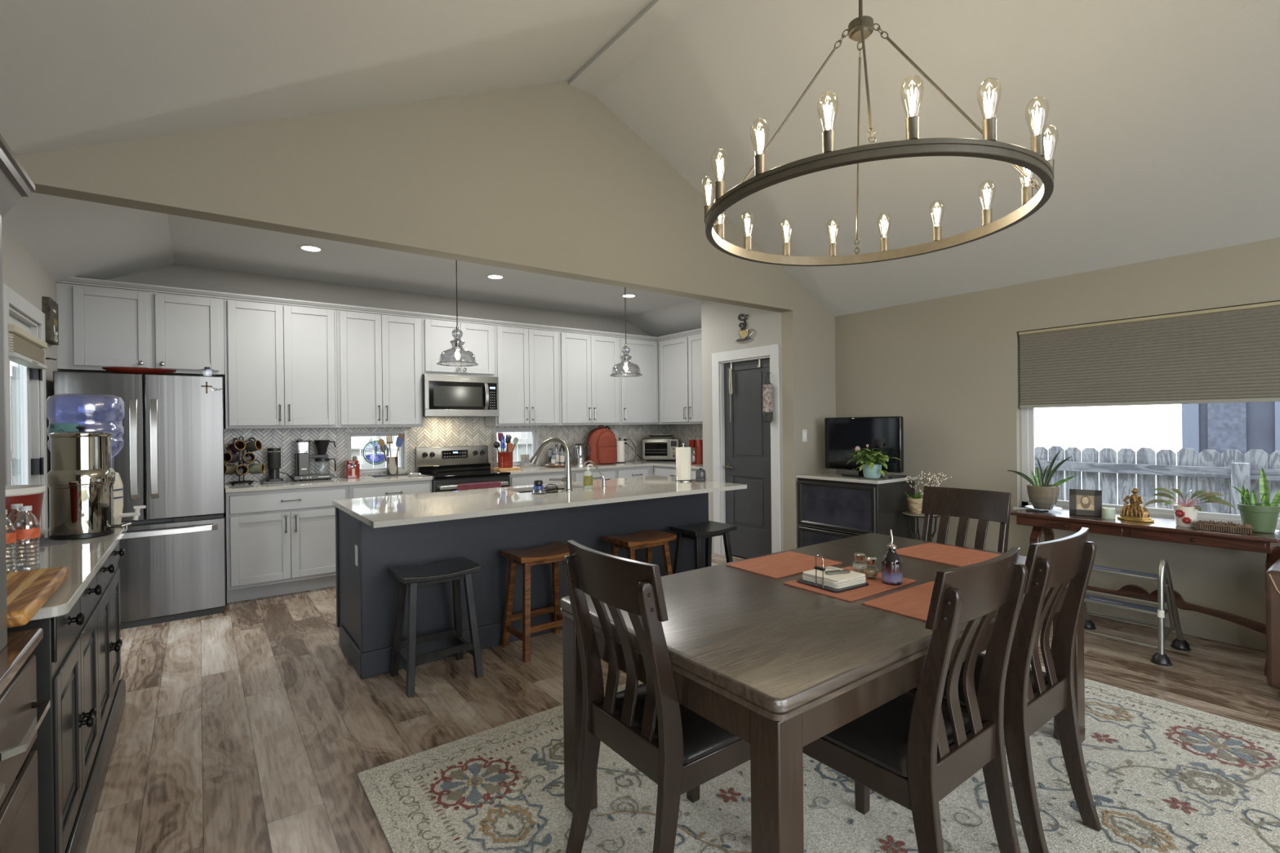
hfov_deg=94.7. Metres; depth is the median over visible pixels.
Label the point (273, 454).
coffee grinder
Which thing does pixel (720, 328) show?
wall
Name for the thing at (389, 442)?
slotted spatula
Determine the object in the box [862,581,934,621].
placemat
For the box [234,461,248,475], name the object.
coffee mug
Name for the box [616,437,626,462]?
paper towel holder
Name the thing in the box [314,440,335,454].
basket
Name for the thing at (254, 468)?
cup
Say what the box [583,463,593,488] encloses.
soap bottle
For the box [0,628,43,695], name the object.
countertop
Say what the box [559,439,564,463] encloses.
bottle
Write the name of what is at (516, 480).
base cabinet
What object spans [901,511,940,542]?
side table
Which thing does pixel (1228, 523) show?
pinecone
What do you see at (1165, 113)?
ceiling
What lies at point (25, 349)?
roller shade
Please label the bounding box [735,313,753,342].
sign
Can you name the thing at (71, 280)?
trim
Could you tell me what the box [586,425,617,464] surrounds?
backpack
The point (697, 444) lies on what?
maker
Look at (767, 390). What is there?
holder
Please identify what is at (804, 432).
light switch
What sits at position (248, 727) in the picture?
floor
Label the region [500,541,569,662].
counter stool
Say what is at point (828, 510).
cabinet
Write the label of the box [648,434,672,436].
baking tray
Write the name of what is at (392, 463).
utensil crock
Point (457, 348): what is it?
pendant lamp
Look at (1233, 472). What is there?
picket fence
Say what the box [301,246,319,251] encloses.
bulb
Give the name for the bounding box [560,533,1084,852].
dining table
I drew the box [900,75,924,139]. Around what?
bulb
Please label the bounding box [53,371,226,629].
refrigerator
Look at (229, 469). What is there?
coffee mug
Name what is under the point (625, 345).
socket
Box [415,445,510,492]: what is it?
range
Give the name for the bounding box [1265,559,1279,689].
leather armchair
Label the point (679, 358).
upper cabinet
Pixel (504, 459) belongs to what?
crock
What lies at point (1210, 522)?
pinecone
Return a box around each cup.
[234,466,242,475]
[248,463,261,474]
[269,468,279,479]
[739,329,746,337]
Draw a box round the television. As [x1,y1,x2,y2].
[824,416,903,477]
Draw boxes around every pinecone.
[1196,520,1208,527]
[1206,520,1215,528]
[1214,520,1225,529]
[1224,520,1235,529]
[1232,523,1243,531]
[1241,523,1253,532]
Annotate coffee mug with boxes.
[224,448,239,462]
[224,460,235,475]
[228,437,245,453]
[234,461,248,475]
[241,450,255,463]
[244,437,262,452]
[248,459,264,474]
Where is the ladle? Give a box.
[493,441,500,452]
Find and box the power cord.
[626,439,642,461]
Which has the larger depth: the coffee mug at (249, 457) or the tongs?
the tongs
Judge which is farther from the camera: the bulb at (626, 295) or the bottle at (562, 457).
the bottle at (562, 457)
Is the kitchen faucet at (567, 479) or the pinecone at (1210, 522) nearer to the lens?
the pinecone at (1210, 522)
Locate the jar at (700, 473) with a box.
[694,467,706,481]
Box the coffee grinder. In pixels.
[266,448,283,481]
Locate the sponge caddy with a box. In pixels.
[543,484,559,493]
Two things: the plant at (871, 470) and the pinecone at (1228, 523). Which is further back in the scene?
the plant at (871, 470)
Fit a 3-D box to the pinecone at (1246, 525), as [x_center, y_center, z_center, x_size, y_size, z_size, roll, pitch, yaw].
[3.381,0.566,3.285,0.052,0.051,0.050,-1,0,26]
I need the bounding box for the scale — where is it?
[260,480,287,484]
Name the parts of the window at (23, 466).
glass, frame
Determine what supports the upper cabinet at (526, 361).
attached to the wall at (174, 275)
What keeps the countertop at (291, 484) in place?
on the base cabinet at (278, 542)
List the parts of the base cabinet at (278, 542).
door, handle, drawer, handle, handle, door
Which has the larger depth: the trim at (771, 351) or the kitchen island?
the trim at (771, 351)
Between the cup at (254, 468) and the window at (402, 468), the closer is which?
the cup at (254, 468)
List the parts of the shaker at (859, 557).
lid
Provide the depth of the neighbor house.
8.52 m
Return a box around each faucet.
[528,437,573,490]
[563,453,573,490]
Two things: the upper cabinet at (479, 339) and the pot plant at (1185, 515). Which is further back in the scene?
the upper cabinet at (479, 339)
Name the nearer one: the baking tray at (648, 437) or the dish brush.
the dish brush
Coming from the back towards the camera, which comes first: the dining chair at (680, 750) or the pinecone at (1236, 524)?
the pinecone at (1236, 524)
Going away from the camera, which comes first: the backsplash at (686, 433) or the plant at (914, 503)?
the plant at (914, 503)
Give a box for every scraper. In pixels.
[395,437,403,457]
[497,432,502,452]
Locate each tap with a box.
[583,460,610,487]
[600,478,606,487]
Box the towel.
[456,481,501,490]
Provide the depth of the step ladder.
3.48 m
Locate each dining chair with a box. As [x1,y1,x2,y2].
[562,540,750,852]
[802,546,1027,852]
[883,527,1101,852]
[921,486,1011,553]
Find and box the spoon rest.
[408,472,421,475]
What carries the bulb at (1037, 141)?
attached to the chandelier at (860, 28)
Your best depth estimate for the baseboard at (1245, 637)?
3.70 m
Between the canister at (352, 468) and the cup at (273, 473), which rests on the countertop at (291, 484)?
the canister at (352, 468)
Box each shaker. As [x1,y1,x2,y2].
[852,551,866,573]
[862,555,879,578]
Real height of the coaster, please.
0.008 m
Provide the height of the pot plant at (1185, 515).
0.222 m
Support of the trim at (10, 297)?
attached to the wall at (21, 273)
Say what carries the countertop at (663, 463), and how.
on the base cabinet at (658, 470)
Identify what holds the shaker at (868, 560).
on the placemat at (875, 586)
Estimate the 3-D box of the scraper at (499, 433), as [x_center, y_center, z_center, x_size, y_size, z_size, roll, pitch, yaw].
[-1.504,0.241,6.368,0.061,0.352,0.011,-1,0,-37]
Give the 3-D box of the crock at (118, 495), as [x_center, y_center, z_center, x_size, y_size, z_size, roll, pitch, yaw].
[-2.617,0.355,2.836,0.259,0.265,0.317,-1,0,33]
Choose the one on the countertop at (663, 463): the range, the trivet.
the trivet
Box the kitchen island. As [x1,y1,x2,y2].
[334,493,708,679]
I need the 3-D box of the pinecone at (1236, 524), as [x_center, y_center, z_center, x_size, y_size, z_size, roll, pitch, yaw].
[3.355,0.569,3.306,0.045,0.053,0.053,-1,0,-3]
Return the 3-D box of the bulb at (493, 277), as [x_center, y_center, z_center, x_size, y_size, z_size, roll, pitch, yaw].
[-1.331,-1.376,5.432,0.128,0.001,0.128,-1,0,-37]
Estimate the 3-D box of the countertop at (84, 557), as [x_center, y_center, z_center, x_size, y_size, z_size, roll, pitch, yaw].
[-2.282,0.501,2.143,0.520,0.030,1.780,-1,0,-37]
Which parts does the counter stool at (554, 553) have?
leg, leg, seat, leg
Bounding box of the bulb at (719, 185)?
[711,148,728,200]
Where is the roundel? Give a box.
[363,433,388,464]
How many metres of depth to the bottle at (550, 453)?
6.74 m
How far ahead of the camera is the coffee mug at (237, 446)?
4.91 m
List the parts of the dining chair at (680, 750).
leg, rail, rail, leg, seat, leg, rail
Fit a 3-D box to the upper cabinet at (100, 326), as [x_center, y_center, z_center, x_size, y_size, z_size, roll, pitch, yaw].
[-3.872,-0.729,4.632,0.985,0.620,0.346,-1,0,-37]
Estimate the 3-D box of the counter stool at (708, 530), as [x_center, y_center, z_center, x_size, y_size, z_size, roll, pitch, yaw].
[0.483,1.059,4.478,0.420,0.609,0.346,-1,0,-37]
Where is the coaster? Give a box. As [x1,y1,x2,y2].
[1026,508,1044,511]
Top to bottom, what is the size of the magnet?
0.088 m
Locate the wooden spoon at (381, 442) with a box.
[377,439,386,459]
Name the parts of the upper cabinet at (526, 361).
door, door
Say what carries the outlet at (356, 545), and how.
attached to the kitchen island
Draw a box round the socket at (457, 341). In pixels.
[455,326,459,347]
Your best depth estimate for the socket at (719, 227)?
2.60 m
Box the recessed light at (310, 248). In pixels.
[297,244,324,252]
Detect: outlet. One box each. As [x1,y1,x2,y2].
[355,544,358,566]
[622,436,626,445]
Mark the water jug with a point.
(53, 428)
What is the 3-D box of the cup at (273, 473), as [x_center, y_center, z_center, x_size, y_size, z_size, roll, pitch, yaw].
[-3.172,0.411,5.118,0.068,0.082,0.068,-1,0,-37]
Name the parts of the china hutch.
handle, crown, drawer, door, handle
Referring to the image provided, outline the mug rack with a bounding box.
[225,436,257,485]
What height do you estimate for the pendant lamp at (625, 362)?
0.973 m
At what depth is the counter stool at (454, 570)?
3.25 m
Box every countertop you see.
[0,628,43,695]
[6,522,128,621]
[224,474,432,493]
[332,475,746,528]
[490,459,702,475]
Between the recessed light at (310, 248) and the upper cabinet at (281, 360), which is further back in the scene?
the upper cabinet at (281, 360)
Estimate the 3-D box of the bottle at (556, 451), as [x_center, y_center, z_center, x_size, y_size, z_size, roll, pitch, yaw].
[-0.955,0.323,6.736,0.065,0.225,0.064,-1,0,-37]
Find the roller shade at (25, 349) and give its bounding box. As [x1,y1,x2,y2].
[8,324,47,368]
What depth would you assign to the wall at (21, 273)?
3.64 m
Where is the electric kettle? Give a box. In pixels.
[572,443,590,465]
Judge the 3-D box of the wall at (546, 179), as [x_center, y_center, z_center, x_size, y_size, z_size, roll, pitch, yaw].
[-0.452,-0.550,4.135,5.859,3.850,0.134,-1,0,-37]
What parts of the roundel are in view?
violet glass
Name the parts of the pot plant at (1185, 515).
pot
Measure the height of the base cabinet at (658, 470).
0.884 m
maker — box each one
[291,439,336,481]
[688,439,702,464]
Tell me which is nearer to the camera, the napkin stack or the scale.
the napkin stack
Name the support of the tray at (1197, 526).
on the console table at (1165, 530)
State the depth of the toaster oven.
7.51 m
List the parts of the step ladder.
frame, frame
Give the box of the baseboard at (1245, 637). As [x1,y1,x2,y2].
[1085,602,1266,651]
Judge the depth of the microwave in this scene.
5.92 m
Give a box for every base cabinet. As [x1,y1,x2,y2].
[7,542,125,852]
[223,484,349,603]
[508,471,573,486]
[573,468,615,481]
[615,466,653,478]
[653,466,697,479]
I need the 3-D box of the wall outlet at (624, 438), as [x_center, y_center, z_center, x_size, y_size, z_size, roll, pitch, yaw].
[-0.192,0.193,7.592,0.070,0.114,0.035,-1,0,-37]
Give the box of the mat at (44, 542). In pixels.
[35,537,71,547]
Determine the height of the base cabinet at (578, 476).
0.884 m
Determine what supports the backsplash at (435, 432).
attached to the wall at (174, 275)
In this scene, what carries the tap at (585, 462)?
on the island countertop at (412, 508)
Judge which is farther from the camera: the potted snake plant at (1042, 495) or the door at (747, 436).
the door at (747, 436)
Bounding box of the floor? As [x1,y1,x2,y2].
[85,552,1279,852]
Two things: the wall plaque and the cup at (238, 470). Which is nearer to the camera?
the wall plaque
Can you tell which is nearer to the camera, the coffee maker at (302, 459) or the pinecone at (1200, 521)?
the pinecone at (1200, 521)
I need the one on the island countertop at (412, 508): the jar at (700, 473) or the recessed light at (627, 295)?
the jar at (700, 473)
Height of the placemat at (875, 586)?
0.003 m
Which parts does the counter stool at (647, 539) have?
leg, leg, seat, leg, leg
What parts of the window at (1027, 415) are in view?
sill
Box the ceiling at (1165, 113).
[0,0,1279,337]
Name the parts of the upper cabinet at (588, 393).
door, door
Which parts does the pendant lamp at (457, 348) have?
cord, lamp shade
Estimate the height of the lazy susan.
0.034 m
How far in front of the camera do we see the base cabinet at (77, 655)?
1.92 m
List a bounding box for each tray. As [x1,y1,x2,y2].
[371,472,410,476]
[647,436,675,439]
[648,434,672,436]
[796,577,868,592]
[1193,521,1254,534]
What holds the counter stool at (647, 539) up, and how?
on the floor
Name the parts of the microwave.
door, handle, control panel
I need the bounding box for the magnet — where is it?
[201,382,222,393]
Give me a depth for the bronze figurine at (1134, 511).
3.72 m
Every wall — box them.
[1,225,62,528]
[15,80,836,551]
[107,263,658,514]
[701,299,783,552]
[835,237,1279,631]
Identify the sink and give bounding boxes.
[519,488,573,493]
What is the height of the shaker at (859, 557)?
0.085 m
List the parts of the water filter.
lid, knob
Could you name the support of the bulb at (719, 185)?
attached to the chandelier at (860, 28)
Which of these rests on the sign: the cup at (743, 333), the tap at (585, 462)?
the cup at (743, 333)
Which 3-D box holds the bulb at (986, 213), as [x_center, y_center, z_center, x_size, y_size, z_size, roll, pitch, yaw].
[1.452,-0.936,2.469,0.062,0.187,0.062,-1,0,-37]
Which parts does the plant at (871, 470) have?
pot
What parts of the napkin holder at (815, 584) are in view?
weight arm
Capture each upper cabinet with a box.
[56,282,224,377]
[223,298,337,429]
[336,310,422,427]
[422,318,494,377]
[484,325,559,426]
[559,331,619,425]
[617,337,658,425]
[657,333,702,424]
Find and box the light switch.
[801,429,807,442]
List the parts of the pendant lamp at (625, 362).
cord, lamp shade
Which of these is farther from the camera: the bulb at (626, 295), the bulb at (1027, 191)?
the bulb at (626, 295)
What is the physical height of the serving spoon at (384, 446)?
0.279 m
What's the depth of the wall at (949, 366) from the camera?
4.61 m
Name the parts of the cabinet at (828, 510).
drawer panel, drawer, drawer panel, drawer, cabinet top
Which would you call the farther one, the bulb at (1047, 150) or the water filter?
the water filter
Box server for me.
[505,435,511,452]
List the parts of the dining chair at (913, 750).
rail, leg, seat, leg, rail, rail, leg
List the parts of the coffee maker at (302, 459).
water tank, tank lid, outlet arm, carafe lid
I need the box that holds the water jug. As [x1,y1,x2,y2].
[45,393,124,458]
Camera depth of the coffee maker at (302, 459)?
5.29 m
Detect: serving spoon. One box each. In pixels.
[379,444,386,461]
[512,437,518,451]
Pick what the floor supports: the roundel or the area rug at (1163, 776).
the area rug at (1163, 776)
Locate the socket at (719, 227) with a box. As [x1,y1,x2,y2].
[712,199,725,239]
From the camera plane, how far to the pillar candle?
3.80 m
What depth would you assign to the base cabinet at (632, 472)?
6.98 m
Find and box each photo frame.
[520,454,529,467]
[1069,488,1102,516]
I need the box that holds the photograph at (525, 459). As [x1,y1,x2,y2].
[521,455,528,466]
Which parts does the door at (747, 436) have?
handle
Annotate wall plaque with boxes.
[41,296,58,345]
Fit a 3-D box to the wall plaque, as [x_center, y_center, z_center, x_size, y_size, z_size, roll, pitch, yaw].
[-3.962,-0.706,3.970,0.046,0.285,0.280,-1,0,-37]
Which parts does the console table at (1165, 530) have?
lyre arm, lyre arm, drawer, drawer, lyre arm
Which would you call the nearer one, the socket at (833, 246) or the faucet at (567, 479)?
the socket at (833, 246)
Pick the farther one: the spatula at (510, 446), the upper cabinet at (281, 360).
the spatula at (510, 446)
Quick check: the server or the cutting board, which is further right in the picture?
the server
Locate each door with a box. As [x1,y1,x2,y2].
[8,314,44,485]
[724,358,771,558]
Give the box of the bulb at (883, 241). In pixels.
[877,212,891,251]
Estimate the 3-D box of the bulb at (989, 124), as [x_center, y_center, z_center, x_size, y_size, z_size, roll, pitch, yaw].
[1.027,-0.929,1.734,0.062,0.187,0.062,-1,0,-37]
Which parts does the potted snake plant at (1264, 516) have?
pot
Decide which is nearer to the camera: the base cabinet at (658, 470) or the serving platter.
the serving platter
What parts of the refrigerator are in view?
door, handle, handle, handle, freezer drawer, door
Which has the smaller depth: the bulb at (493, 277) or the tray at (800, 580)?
the tray at (800, 580)
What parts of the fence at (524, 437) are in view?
rail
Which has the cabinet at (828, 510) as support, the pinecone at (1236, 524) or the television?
the television
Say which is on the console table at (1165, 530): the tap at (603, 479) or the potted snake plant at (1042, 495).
the potted snake plant at (1042, 495)
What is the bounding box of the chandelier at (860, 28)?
[700,0,1058,266]
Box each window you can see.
[346,431,406,474]
[493,427,538,466]
[1013,408,1279,528]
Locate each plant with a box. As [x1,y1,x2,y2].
[843,444,900,479]
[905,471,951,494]
[906,491,922,514]
[1009,451,1074,509]
[1143,488,1235,527]
[1231,467,1279,533]
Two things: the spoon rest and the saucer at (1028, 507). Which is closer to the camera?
the saucer at (1028, 507)
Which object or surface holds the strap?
hanging from the hook
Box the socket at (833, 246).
[826,219,839,256]
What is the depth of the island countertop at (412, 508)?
3.79 m
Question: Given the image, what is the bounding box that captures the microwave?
[422,373,498,417]
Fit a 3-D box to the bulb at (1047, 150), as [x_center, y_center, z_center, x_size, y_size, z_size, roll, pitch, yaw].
[1.392,-0.934,2.014,0.062,0.187,0.062,-1,0,-37]
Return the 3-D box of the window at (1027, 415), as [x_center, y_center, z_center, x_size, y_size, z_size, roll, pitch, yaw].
[3.544,-0.049,3.766,0.145,1.375,2.060,-1,0,-37]
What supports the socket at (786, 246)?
attached to the chandelier at (860, 28)
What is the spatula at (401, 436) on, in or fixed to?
in the utensil crock at (392, 463)
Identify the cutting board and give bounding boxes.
[6,566,70,627]
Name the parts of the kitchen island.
trim, trim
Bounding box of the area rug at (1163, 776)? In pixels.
[357,650,1279,852]
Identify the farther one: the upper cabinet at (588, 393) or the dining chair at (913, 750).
the upper cabinet at (588, 393)
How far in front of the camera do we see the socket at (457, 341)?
3.97 m
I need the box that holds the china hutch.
[0,133,50,852]
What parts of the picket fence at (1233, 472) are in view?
rail, post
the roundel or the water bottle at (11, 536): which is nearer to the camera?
the water bottle at (11, 536)
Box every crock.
[48,471,146,524]
[386,456,398,474]
[497,451,513,467]
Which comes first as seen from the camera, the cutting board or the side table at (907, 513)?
the cutting board
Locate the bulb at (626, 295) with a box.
[622,294,635,297]
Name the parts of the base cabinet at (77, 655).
drawer, door, knob, knob, door, drawer, knob, moulding, knob, drawer, door, knob, drawer, door, knob, knob, knob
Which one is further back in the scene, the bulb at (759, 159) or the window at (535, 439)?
the window at (535, 439)
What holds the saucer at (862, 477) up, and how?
on the cabinet at (828, 510)
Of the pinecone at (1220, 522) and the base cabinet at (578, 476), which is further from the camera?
the base cabinet at (578, 476)
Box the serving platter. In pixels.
[101,367,176,375]
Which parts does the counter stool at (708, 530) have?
leg, leg, seat, leg, leg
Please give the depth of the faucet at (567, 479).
4.23 m
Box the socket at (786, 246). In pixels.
[779,217,792,255]
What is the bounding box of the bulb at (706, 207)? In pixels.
[700,175,715,222]
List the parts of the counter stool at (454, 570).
leg, leg, seat, leg, leg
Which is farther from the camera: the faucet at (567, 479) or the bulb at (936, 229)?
the faucet at (567, 479)
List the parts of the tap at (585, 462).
spout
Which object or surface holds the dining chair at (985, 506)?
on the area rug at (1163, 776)
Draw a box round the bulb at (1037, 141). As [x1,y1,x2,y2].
[1025,96,1048,156]
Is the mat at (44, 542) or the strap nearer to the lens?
the mat at (44, 542)
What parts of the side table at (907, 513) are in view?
leg, leg, leg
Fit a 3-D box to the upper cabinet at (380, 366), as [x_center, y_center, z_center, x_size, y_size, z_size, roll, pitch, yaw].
[-2.503,-0.524,5.649,0.754,1.065,0.356,-1,0,-37]
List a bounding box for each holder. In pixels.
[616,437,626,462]
[675,443,694,481]
[762,372,773,422]
[796,555,868,592]
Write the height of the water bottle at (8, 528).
0.219 m
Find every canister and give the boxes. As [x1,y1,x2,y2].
[200,367,214,370]
[344,459,359,478]
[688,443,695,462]
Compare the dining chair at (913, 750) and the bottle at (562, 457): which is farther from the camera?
the bottle at (562, 457)
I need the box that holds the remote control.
[888,475,906,477]
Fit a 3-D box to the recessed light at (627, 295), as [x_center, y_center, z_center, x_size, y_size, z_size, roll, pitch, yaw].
[-0.119,-1.391,6.291,0.188,0.006,0.188,-1,0,-37]
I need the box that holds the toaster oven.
[642,438,679,461]
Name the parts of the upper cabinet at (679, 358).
door, door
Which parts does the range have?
knob, knob, vent trim, control panel, oven door, handle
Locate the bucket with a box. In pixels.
[4,484,45,562]
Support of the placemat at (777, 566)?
on the dining table at (777, 666)
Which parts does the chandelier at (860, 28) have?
hanging rod, hanging rod, stem, hanging rod, hanging rod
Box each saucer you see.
[858,476,885,479]
[1024,506,1062,511]
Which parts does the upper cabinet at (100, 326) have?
door, door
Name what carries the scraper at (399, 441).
in the utensil crock at (392, 463)
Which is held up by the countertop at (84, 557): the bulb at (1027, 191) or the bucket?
the bucket
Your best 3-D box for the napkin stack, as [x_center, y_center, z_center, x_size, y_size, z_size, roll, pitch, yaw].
[0.747,0.580,2.274,0.173,0.030,0.182,-1,0,-33]
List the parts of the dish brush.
knob, dish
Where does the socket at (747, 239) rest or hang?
attached to the chandelier at (860, 28)
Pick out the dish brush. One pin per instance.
(538, 484)
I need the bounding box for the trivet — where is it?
[493,466,520,470]
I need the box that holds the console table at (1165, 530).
[1010,507,1279,675]
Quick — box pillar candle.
[1102,507,1115,519]
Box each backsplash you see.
[223,417,663,483]
[662,423,702,447]
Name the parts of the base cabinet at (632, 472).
drawer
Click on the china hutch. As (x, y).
(20, 722)
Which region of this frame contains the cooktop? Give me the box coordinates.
[420,469,510,479]
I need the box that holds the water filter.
[46,426,131,540]
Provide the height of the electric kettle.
0.258 m
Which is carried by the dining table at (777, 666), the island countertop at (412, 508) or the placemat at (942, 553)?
the placemat at (942, 553)
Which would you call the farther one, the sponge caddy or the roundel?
the roundel
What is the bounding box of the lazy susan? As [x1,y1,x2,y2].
[544,462,572,466]
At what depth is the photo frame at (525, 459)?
6.70 m
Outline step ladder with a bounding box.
[1084,560,1191,666]
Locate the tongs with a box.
[500,434,505,452]
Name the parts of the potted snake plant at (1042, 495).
pot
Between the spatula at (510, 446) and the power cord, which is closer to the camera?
the spatula at (510, 446)
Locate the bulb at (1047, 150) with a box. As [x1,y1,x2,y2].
[1039,124,1058,182]
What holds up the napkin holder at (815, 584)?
on the placemat at (875, 586)
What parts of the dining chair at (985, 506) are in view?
leg, rail, leg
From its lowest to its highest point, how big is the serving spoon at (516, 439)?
0.302 m
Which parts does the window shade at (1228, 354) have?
rail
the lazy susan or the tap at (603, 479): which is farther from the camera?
the lazy susan
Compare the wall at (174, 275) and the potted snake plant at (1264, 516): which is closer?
the potted snake plant at (1264, 516)
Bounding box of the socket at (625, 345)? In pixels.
[624,344,627,362]
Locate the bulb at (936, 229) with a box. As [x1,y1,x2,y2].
[929,200,944,241]
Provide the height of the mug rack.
0.408 m
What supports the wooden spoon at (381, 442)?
in the utensil crock at (392, 463)
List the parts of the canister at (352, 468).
lid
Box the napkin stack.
[802,566,866,588]
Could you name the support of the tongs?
in the crock at (504, 459)
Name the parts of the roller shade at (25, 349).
rail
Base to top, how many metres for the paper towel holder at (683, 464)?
0.315 m
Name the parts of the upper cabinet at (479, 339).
door, door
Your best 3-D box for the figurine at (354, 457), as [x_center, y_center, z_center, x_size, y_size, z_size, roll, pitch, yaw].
[-2.768,0.361,5.729,0.084,0.157,0.056,-1,0,-37]
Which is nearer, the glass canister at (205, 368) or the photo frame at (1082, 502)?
the photo frame at (1082, 502)
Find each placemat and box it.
[724,551,842,578]
[782,566,916,601]
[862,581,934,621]
[886,542,1018,566]
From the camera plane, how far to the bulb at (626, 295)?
6.28 m
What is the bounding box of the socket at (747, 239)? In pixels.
[740,210,753,250]
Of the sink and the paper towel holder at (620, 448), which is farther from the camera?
the paper towel holder at (620, 448)
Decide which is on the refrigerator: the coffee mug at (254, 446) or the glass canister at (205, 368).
the glass canister at (205, 368)
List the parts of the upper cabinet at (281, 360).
door, handle, handle, door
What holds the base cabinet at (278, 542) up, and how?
on the floor
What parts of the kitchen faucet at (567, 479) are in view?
spout, lever handle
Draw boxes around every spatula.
[386,434,393,457]
[397,433,404,453]
[507,442,513,452]
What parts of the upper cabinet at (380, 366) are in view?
door, handle, door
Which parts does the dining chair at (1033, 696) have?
rail, seat, leg, rail, rail, leg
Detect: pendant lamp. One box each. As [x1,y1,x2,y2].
[435,260,478,366]
[609,287,642,377]
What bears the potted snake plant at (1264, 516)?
on the console table at (1165, 530)
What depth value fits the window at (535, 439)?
6.78 m
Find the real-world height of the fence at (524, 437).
2.200 m
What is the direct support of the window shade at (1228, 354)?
attached to the wall at (949, 366)
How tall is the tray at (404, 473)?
0.011 m
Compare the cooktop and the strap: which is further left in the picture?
the cooktop
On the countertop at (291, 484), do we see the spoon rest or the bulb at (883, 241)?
the spoon rest
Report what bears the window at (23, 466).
in the wall at (21, 273)
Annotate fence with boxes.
[351,431,532,468]
[1034,445,1279,518]
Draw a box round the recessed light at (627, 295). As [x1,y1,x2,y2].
[620,293,637,297]
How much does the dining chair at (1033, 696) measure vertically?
1.002 m
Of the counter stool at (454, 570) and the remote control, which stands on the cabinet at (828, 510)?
the remote control
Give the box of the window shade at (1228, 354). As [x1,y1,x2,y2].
[1018,301,1279,408]
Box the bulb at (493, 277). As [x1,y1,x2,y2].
[488,275,502,279]
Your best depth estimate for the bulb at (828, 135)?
1.78 m
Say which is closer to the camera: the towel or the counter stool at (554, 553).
the counter stool at (554, 553)
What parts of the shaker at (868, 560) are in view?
lid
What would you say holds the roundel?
hanging from the window at (402, 468)
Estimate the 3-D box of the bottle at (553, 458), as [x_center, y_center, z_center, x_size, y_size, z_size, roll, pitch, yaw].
[-0.978,0.371,6.675,0.055,0.130,0.054,-1,0,-37]
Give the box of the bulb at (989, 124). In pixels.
[977,77,1001,141]
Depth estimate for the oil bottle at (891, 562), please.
2.24 m
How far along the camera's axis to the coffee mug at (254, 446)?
4.96 m
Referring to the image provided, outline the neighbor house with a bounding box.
[1182,401,1279,513]
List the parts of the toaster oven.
handle, door, door glass, control panel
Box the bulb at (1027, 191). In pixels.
[1017,167,1035,205]
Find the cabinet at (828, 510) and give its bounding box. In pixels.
[795,471,918,547]
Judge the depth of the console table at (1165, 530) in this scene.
3.58 m
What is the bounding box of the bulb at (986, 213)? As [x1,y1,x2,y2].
[978,180,995,226]
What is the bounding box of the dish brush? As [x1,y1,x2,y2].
[531,480,546,494]
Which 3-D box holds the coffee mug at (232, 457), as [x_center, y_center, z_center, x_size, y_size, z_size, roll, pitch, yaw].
[-3.395,0.244,4.892,0.089,0.124,0.105,-1,0,2]
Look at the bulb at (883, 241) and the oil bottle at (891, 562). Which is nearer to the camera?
the oil bottle at (891, 562)
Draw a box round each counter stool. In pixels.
[388,556,483,697]
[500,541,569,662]
[603,528,676,575]
[669,520,736,573]
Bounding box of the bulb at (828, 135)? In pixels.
[817,90,838,153]
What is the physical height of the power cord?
0.286 m
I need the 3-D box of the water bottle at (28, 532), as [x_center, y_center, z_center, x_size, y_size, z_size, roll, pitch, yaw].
[-2.044,0.374,1.965,0.066,0.219,0.066,-1,0,-37]
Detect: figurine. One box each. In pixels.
[351,455,357,460]
[1116,487,1154,522]
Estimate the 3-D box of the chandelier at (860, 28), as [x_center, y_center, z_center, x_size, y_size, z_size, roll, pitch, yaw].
[0.866,-1.569,2.312,1.258,1.552,1.258,-1,0,-37]
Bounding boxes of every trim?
[2,283,48,528]
[55,276,701,341]
[711,343,781,555]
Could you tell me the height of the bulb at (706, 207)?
0.187 m
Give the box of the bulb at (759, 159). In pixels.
[750,118,768,175]
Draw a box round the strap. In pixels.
[728,368,733,422]
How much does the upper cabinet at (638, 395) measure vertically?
1.065 m
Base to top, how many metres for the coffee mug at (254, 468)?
0.122 m
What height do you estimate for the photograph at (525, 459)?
0.120 m
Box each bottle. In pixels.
[5,503,31,569]
[5,509,16,571]
[11,505,40,571]
[548,448,552,464]
[551,453,555,464]
[553,444,559,464]
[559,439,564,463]
[559,447,564,464]
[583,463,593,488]
[881,529,902,585]
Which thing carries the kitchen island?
on the floor

